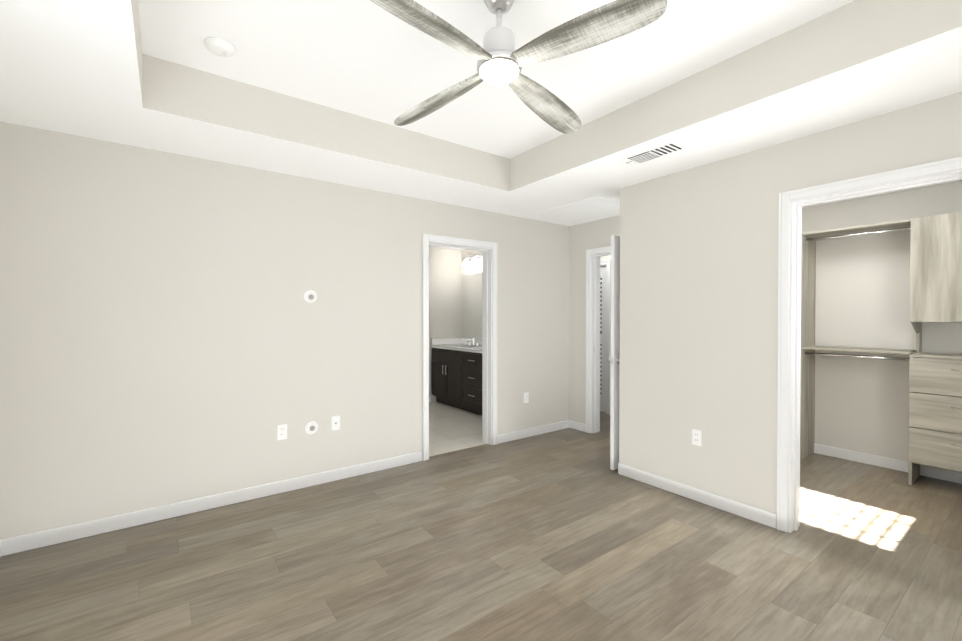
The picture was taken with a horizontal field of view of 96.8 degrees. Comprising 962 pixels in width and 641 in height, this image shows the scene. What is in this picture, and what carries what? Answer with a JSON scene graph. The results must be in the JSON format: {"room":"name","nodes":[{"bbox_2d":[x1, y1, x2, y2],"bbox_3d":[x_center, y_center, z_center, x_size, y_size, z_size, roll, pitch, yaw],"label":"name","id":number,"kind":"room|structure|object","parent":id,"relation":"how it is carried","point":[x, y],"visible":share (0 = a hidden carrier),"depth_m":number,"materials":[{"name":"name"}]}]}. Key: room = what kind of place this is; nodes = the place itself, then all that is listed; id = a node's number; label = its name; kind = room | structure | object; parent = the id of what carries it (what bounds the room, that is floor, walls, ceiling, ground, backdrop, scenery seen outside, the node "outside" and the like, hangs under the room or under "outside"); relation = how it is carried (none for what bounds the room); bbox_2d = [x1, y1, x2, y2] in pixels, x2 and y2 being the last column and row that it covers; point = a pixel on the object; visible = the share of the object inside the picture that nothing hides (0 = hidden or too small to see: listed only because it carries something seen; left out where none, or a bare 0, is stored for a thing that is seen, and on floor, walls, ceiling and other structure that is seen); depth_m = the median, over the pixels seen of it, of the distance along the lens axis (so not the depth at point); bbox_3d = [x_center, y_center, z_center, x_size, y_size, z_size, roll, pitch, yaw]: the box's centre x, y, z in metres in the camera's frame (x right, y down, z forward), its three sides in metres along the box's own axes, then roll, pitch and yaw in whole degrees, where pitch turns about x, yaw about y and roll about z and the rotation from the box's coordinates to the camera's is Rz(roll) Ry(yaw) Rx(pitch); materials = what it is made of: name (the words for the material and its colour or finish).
{"room":"empty bedroom","nodes":[
{"label":"empty bedroom","id":0,"kind":"room"},
{"bbox_2d":[0,121,569,539],"bbox_3d":[-0.861,0.091,3.827,4.680,2.430,0.150,0,1,-36],"label":"wall","id":1,"kind":"structure","parent":0,"point":[169,334],"depth_m":2.98,"materials":[{"name":"paint"}]},
{"bbox_2d":[0,451,422,555],"bbox_3d":[-1.621,1.266,3.175,2.671,0.092,0.015,0,1,-36],"label":"baseboard","id":2,"kind":"structure","parent":1,"relation":"attached to","point":[25,542],"depth_m":2.89,"materials":[{"name":"white wood"}]},
{"bbox_2d":[277,424,286,439],"bbox_3d":[-1.514,0.851,3.254,0.070,0.115,0.008,0,1,-36],"label":"electrical outlet","id":3,"kind":"object","parent":1,"relation":"attached to","point":[281,432],"visible":1,"depth_m":3.25,"materials":[{"name":"white plastic"}]},
{"bbox_2d":[304,290,316,302],"bbox_3d":[-1.345,-0.190,3.369,0.104,0.104,0.009,0,1,-36],"label":"port","id":4,"kind":"object","parent":1,"relation":"attached to","point":[310,296],"visible":1,"depth_m":3.37,"materials":[{"name":"white plastic"}]},
{"bbox_2d":[305,421,317,433],"bbox_3d":[-1.341,0.850,3.381,0.104,0.104,0.009,0,1,-36],"label":"port","id":5,"kind":"object","parent":1,"relation":"attached to","point":[311,427],"visible":1,"depth_m":3.38,"materials":[{"name":"white plastic"}]},
{"bbox_2d":[331,415,339,430],"bbox_3d":[-1.186,0.839,3.491,0.070,0.115,0.017,0,1,-36],"label":"outlet","id":6,"kind":"object","parent":1,"relation":"attached to","point":[335,422],"visible":1,"depth_m":3.49,"materials":[{"name":"white plastic"}]},
{"bbox_2d":[422,233,497,460],"bbox_3d":[-0.237,0.247,4.289,0.877,2.111,0.196,0,1,-36],"label":"door frame","id":7,"kind":"structure","parent":1,"relation":"attached to","point":[489,250],"depth_m":4.45,"materials":[{"name":"white wood"}]},
{"bbox_2d":[524,392,528,402],"bbox_3d":[0.502,0.858,4.741,0.070,0.115,0.008,0,1,-36],"label":"electrical outlet","id":8,"kind":"object","parent":1,"relation":"attached to","point":[526,397],"visible":1,"depth_m":4.74,"materials":[{"name":"white plastic"}]},
{"bbox_2d":[498,420,568,443],"bbox_3d":[0.621,1.252,4.827,1.120,0.092,0.015,0,1,-36],"label":"baseboard","id":9,"kind":"structure","parent":1,"relation":"attached to","point":[519,434],"depth_m":4.79,"materials":[{"name":"white wood"}]},
{"bbox_2d":[429,247,461,401],"bbox_3d":[-1.404,0.069,6.334,2.580,2.430,0.150,0,1,-36],"label":"wall","id":10,"kind":"structure","parent":0,"point":[444,293],"depth_m":6.83,"materials":[{"name":"paint"}]},
{"bbox_2d":[429,401,485,456],"bbox_3d":[-0.841,1.342,5.462,2.840,0.100,2.620,0,1,-36],"label":"floor","id":11,"kind":"structure","parent":0,"point":[451,428],"depth_m":5.07,"materials":[{"name":"beige tile"}]},
{"bbox_2d":[431,338,481,415],"bbox_3d":[-0.022,0.781,6.127,0.600,1.010,1.826,0,1,-36],"label":"bathroom vanity","id":12,"kind":"object","parent":11,"relation":"on","point":[456,372],"visible":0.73,"depth_m":6.17,"materials":[{"name":"black wood"}]},
{"bbox_2d":[0,411,961,640],"bbox_3d":[0.458,1.363,3.078,6.200,0.100,6.200,0,1,-36],"label":"floor","id":13,"kind":"structure","parent":0,"point":[567,534],"depth_m":2.31,"materials":[{"name":"brown wood"}]},
{"bbox_2d":[800,212,961,484],"bbox_3d":[3.509,0.249,3.548,0.410,2.120,1.348,0,1,-36],"label":"closet shelving","id":14,"kind":"object","parent":13,"relation":"on","point":[935,413],"visible":1,"depth_m":3.33,"materials":[{"name":"laminate"}]},
{"bbox_2d":[0,0,961,250],"bbox_3d":[0.191,-1.260,3.417,6.200,0.280,7.100,0,1,-36],"label":"ceiling","id":15,"kind":"structure","parent":0,"point":[86,68],"depth_m":2.37,"materials":[{"name":"paint"}]},
{"bbox_2d":[537,197,619,220],"bbox_3d":[1.032,-1.126,4.349,0.560,0.004,0.760,0,1,-36],"label":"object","id":16,"kind":"structure","parent":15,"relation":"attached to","point":[592,206],"depth_m":4.32,"materials":[{"name":"paint"}]},
{"bbox_2d":[618,141,685,165],"bbox_3d":[1.136,-1.110,2.860,0.170,0.011,0.400,0,1,-36],"label":"ceiling vent","id":17,"kind":"object","parent":15,"relation":"in","point":[654,153],"visible":1,"depth_m":2.83,"materials":[{"name":"white metal"}]},
{"bbox_2d":[138,0,854,158],"bbox_3d":[0.191,-1.460,3.415,6.200,0.120,7.100,0,1,-36],"label":"ceiling","id":18,"kind":"structure","parent":0,"point":[369,59],"depth_m":2.21,"materials":[{"name":"paint"}]},
{"bbox_2d":[205,37,235,56],"bbox_3d":[-1.316,-1.370,2.156,0.132,0.038,0.132,0,1,-36],"label":"smoke detector","id":19,"kind":"object","parent":18,"relation":"attached to","point":[220,47],"visible":1,"depth_m":2.13,"materials":[{"name":"white plastic"}]},
{"bbox_2d":[370,0,667,133],"bbox_3d":[0.078,-1.202,1.818,0.998,0.367,0.998,0,1,-4],"label":"fan","id":20,"kind":"object","parent":18,"relation":"hanging from","point":[500,58],"visible":1,"depth_m":1.69,"materials":[{"name":"grey wood"}]},
{"bbox_2d":[461,215,619,423],"bbox_3d":[0.745,0.074,5.719,0.150,2.430,3.870,0,1,-36],"label":"wall","id":21,"kind":"structure","parent":0,"point":[584,237],"depth_m":5.03,"materials":[{"name":"paint"}]},
{"bbox_2d":[461,273,481,338],"bbox_3d":[0.199,-0.226,6.322,0.006,1.020,1.754,0,1,-36],"label":"mirror","id":22,"kind":"object","parent":21,"relation":"attached to","point":[471,305],"visible":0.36,"depth_m":6.79,"materials":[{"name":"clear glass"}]},
{"bbox_2d":[462,253,481,266],"bbox_3d":[-0.077,-0.940,6.539,0.172,0.185,0.640,0,1,-36],"label":"sconce","id":23,"kind":"object","parent":21,"relation":"attached to","point":[474,258],"visible":0.75,"depth_m":6.62,"materials":[{"name":"white glass"}]},
{"bbox_2d":[569,420,585,431],"bbox_3d":[1.143,1.250,5.049,0.015,0.092,0.248,0,1,-36],"label":"baseboard","id":24,"kind":"structure","parent":21,"relation":"attached to","point":[577,426],"depth_m":5.04,"materials":[{"name":"white wood"}]},
{"bbox_2d":[586,246,610,433],"bbox_3d":[1.564,0.244,4.610,0.196,2.111,0.932,0,1,-36],"label":"door frame","id":25,"kind":"structure","parent":21,"relation":"attached to","point":[593,339],"depth_m":4.91,"materials":[{"name":"white wood"}]},
{"bbox_2d":[608,235,619,469],"bbox_3d":[1.454,0.278,3.943,0.810,2.030,0.148,0,1,-36],"label":"entry door","id":26,"kind":"structure","parent":21,"relation":"in","point":[614,359],"depth_m":3.70,"materials":[{"name":"white wood"}]},
{"bbox_2d":[600,278,601,393],"bbox_3d":[2.039,0.067,6.567,0.100,2.430,1.160,0,1,-36],"label":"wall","id":27,"kind":"structure","parent":0,"point":[601,331],"depth_m":6.69,"materials":[{"name":"beige paint"}]},
{"bbox_2d":[600,255,610,365],"bbox_3d":[1.822,0.073,5.892,0.150,2.430,2.870,0,1,-36],"label":"wall","id":28,"kind":"structure","parent":0,"point":[605,258],"depth_m":5.84,"materials":[{"name":"paint"}]},
{"bbox_2d":[600,266,605,411],"bbox_3d":[1.528,0.260,6.180,0.095,2.026,0.736,0,1,-36],"label":"louvered door","id":29,"kind":"structure","parent":28,"relation":"in","point":[603,346],"depth_m":5.96,"materials":[{"name":"white wood"}]},
{"bbox_2d":[600,260,610,414],"bbox_3d":[1.567,0.230,6.221,0.175,2.111,0.862,0,1,-36],"label":"door frame","id":30,"kind":"structure","parent":28,"relation":"attached to","point":[607,263],"depth_m":5.85,"materials":[{"name":"white wood"}]},
{"bbox_2d":[619,92,961,513],"bbox_3d":[2.125,0.103,2.482,0.150,2.430,2.980,0,1,-36],"label":"wall","id":31,"kind":"structure","parent":0,"point":[698,297],"depth_m":2.97,"materials":[{"name":"paint"}]},
{"bbox_2d":[692,429,701,446],"bbox_3d":[1.571,0.853,3.107,0.008,0.115,0.070,0,1,-36],"label":"electrical outlet","id":32,"kind":"object","parent":31,"relation":"attached to","point":[697,437],"visible":1,"depth_m":3.10,"materials":[{"name":"white plastic"}]},
{"bbox_2d":[618,463,776,527],"bbox_3d":[1.522,1.266,3.171,0.015,0.092,1.170,0,1,-36],"label":"baseboard","id":33,"kind":"structure","parent":31,"relation":"attached to","point":[759,515],"depth_m":3.06,"materials":[{"name":"white wood"}]},
{"bbox_2d":[777,157,961,532],"bbox_3d":[2.195,0.264,2.388,0.196,2.111,0.865,0,1,-36],"label":"door frame","id":34,"kind":"structure","parent":31,"relation":"attached to","point":[792,203],"depth_m":2.65,"materials":[{"name":"white wood"}]},
{"bbox_2d":[802,181,961,461],"bbox_3d":[3.566,0.090,3.948,0.150,2.430,2.030,0,1,-36],"label":"wall","id":35,"kind":"structure","parent":0,"point":[862,300],"depth_m":3.87,"materials":[{"name":"paint"}]},
{"bbox_2d":[814,443,961,483],"bbox_3d":[3.488,1.259,3.925,0.015,0.092,1.990,0,1,-36],"label":"baseboard","id":36,"kind":"structure","parent":35,"relation":"attached to","point":[903,466],"depth_m":3.79,"materials":[{"name":"white wood"}]}
]}

